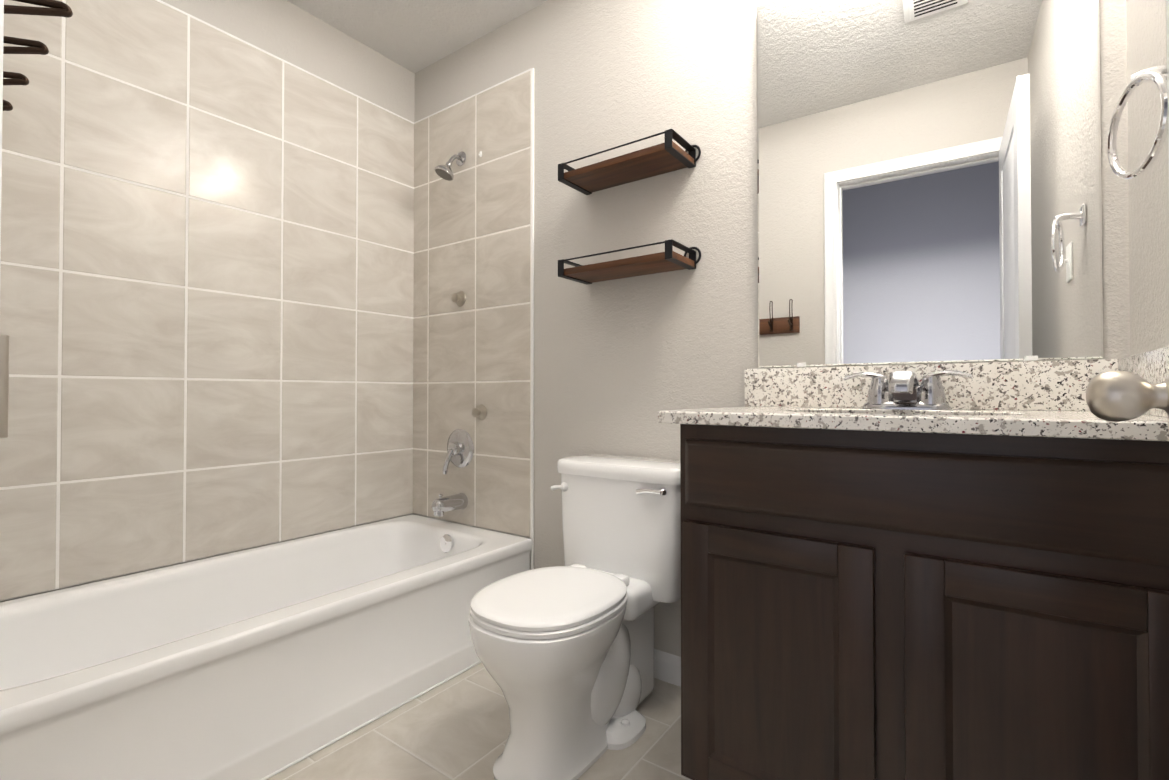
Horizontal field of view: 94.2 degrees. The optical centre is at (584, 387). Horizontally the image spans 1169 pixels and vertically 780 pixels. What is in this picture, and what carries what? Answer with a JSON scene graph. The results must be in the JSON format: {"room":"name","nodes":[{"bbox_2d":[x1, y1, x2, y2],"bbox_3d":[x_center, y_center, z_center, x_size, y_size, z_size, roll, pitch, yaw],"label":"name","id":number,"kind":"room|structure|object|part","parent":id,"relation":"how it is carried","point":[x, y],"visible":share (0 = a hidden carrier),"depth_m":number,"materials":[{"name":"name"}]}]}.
{"room":"bathroom","nodes":[
{"label":"bathroom","id":0,"kind":"room"},
{"bbox_2d":[287,0,547,72],"bbox_3d":[-0.225,-1.548,0.284,3.840,0.080,3.265,0,-1,36],"label":"ceiling","id":1,"kind":"structure","parent":0,"point":[414,36],"depth_m":2.20,"materials":[{"name":"paint"}]},
{"bbox_2d":[267,663,691,779],"bbox_3d":[-0.260,0.974,1.229,2.642,0.060,1.722,0,-1,36],"label":"floor","id":2,"kind":"structure","parent":0,"point":[457,727],"depth_m":1.44,"materials":[{"name":"tile"}]},
{"bbox_2d":[0,515,531,779],"bbox_3d":[-0.947,0.765,1.685,0.738,0.368,1.531,0,-1,36],"label":"bathtub","id":3,"kind":"object","parent":2,"relation":"on","point":[266,662],"visible":0.96,"depth_m":1.47,"materials":[{"name":"white ceramic"}]},
{"bbox_2d":[468,454,680,779],"bbox_3d":[-0.006,0.589,1.509,0.444,0.721,0.703,0,-1,36],"label":"toilet","id":4,"kind":"object","parent":2,"relation":"on","point":[565,654],"visible":0.92,"depth_m":1.42,"materials":[{"name":"white ceramic"}]},
{"bbox_2d":[654,649,680,686],"bbox_3d":[0.155,0.907,1.836,0.872,0.088,0.013,0,-1,36],"label":"baseboard","id":5,"kind":"structure","parent":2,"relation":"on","point":[667,667],"depth_m":1.74,"materials":[{"name":"white paint"}]},
{"bbox_2d":[658,347,1168,779],"bbox_3d":[0.650,0.442,1.147,0.819,1.002,0.562,0,-1,36],"label":"bathroom vanity","id":6,"kind":"object","parent":2,"relation":"on","point":[953,571],"visible":0.98,"depth_m":0.93,"materials":[{"name":"brown wood"}]},
{"bbox_2d":[843,370,971,409],"bbox_3d":[0.750,0.007,1.276,0.262,0.091,0.131,0,-1,36],"label":"faucet","id":7,"kind":"object","parent":6,"relation":"on","point":[900,391],"depth_m":1.26,"materials":[{"name":"silver metal"}]},
{"bbox_2d":[757,0,1102,367],"bbox_3d":[0.808,-0.588,1.377,0.735,1.059,0.007,0,-1,35],"label":"mirror","id":8,"kind":"object","parent":6,"relation":"on","point":[929,182],"visible":0.98,"depth_m":1.34,"materials":[{"name":"grey mirror"}]},
{"bbox_2d":[0,0,1168,656],"bbox_3d":[-0.703,-0.285,0.502,2.492,2.440,0.115,0,-1,36],"label":"wall","id":9,"kind":"structure","parent":0,"point":[620,364],"depth_m":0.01,"materials":[{"name":"paint"}]},
{"bbox_2d":[0,0,413,600],"bbox_3d":[-1.250,-0.332,1.919,0.008,1.825,1.545,0,-1,36],"label":"tiled wall","id":10,"kind":"structure","parent":9,"relation":"attached to","point":[206,278],"depth_m":1.81,"materials":[{"name":"beige tile"}]},
{"bbox_2d":[158,0,413,122],"bbox_3d":[-1.250,-1.246,1.930,0.009,0.004,1.545,0,-1,36],"label":"trim","id":11,"kind":"structure","parent":10,"relation":"on","point":[278,57],"depth_m":2.04,"materials":[{"name":"white"}]},
{"bbox_2d":[413,68,533,569],"bbox_3d":[-0.510,-0.148,2.305,0.739,2.192,0.051,0,-1,36],"label":"tiled wall","id":12,"kind":"structure","parent":9,"relation":"attached to","point":[474,230],"depth_m":2.28,"materials":[{"name":"beige tile"}]},
{"bbox_2d":[434,151,465,180],"bbox_3d":[-0.580,-0.951,2.312,0.086,0.140,0.122,0,-1,36],"label":"shower head","id":13,"kind":"object","parent":12,"relation":"attached to","point":[445,172],"visible":1,"depth_m":2.30},
{"bbox_2d":[432,493,467,516],"bbox_3d":[-0.568,0.485,2.267,0.070,0.092,0.152,0,-1,36],"label":"tub spout","id":14,"kind":"object","parent":12,"relation":"attached to","point":[441,505],"visible":1,"depth_m":2.24,"materials":[{"name":"silver metal"}]},
{"bbox_3d":[-0.547,-0.382,2.329,0.067,0.067,0.043,0,-1,36],"label":"accessory knob wallmount","id":15,"kind":"part","parent":12,"relation":"part of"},
{"bbox_2d":[443,429,473,473],"bbox_3d":[-0.556,0.275,2.309,0.167,0.192,0.073,0,-1,36],"label":"shower valve","id":16,"kind":"object","parent":12,"relation":"attached to","point":[460,448],"visible":1,"depth_m":2.31,"materials":[{"name":"silver metal"}]},
{"bbox_3d":[-0.442,0.105,2.248,0.067,0.067,0.043,0,-1,36],"label":"accessory knob wallmount","id":17,"kind":"part","parent":12,"relation":"part of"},
{"bbox_2d":[558,239,700,284],"bbox_3d":[0.131,-0.408,1.770,0.461,0.072,0.170,0,-1,36],"label":"shelf","id":18,"kind":"object","parent":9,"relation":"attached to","point":[668,259],"visible":1,"depth_m":1.72,"materials":[{"name":"brown wood"}]},
{"bbox_2d":[558,129,700,194],"bbox_3d":[0.131,-0.732,1.774,0.461,0.072,0.170,0,-1,36],"label":"shelf","id":19,"kind":"object","parent":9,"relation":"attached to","point":[668,155],"visible":1,"depth_m":1.73,"materials":[{"name":"brown wood"}]},
{"bbox_2d":[1107,64,1167,178],"bbox_3d":[0.872,-0.416,0.833,0.082,0.177,0.148,0,-1,36],"label":"towel ring","id":20,"kind":"object","parent":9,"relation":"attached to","point":[1157,75],"visible":1,"depth_m":0.83,"materials":[{"name":"silver metal"}]},
{"bbox_3d":[-0.599,-0.295,-0.353,3.720,2.440,1.390,0,-1,36],"label":"wall","id":21,"kind":"structure","parent":0,"visible":0},
{"bbox_2d":[0,0,8,437],"bbox_3d":[-0.135,-0.121,0.091,0.846,2.102,0.151,0,-1,36],"label":"trim","id":22,"kind":"structure","parent":21,"relation":"attached to","point":[4,373],"depth_m":0.36,"materials":[{"name":"white paint"}]},
{"bbox_2d":[3,0,72,110],"bbox_3d":[-0.783,-0.414,0.689,0.645,0.179,0.091,0,-1,36],"label":"hook rack","id":23,"kind":"object","parent":21,"relation":"attached to","point":[59,8],"visible":0.94,"depth_m":0.59,"materials":[{"name":"black metal"}]},
{"bbox_2d":[1086,0,1168,421],"bbox_3d":[0.376,-0.089,0.247,0.149,2.019,0.730,0,-1,36],"label":"door","id":24,"kind":"structure","parent":21,"relation":"in","point":[1116,395],"depth_m":0.50,"materials":[{"name":"white paint"}]},
{"bbox_3d":[0.560,0.008,0.500,0.149,0.069,0.104,0,-1,36],"label":"knob","id":25,"kind":"part","parent":24,"relation":"part of","materials":[{"name":"silver metal"}]}
]}

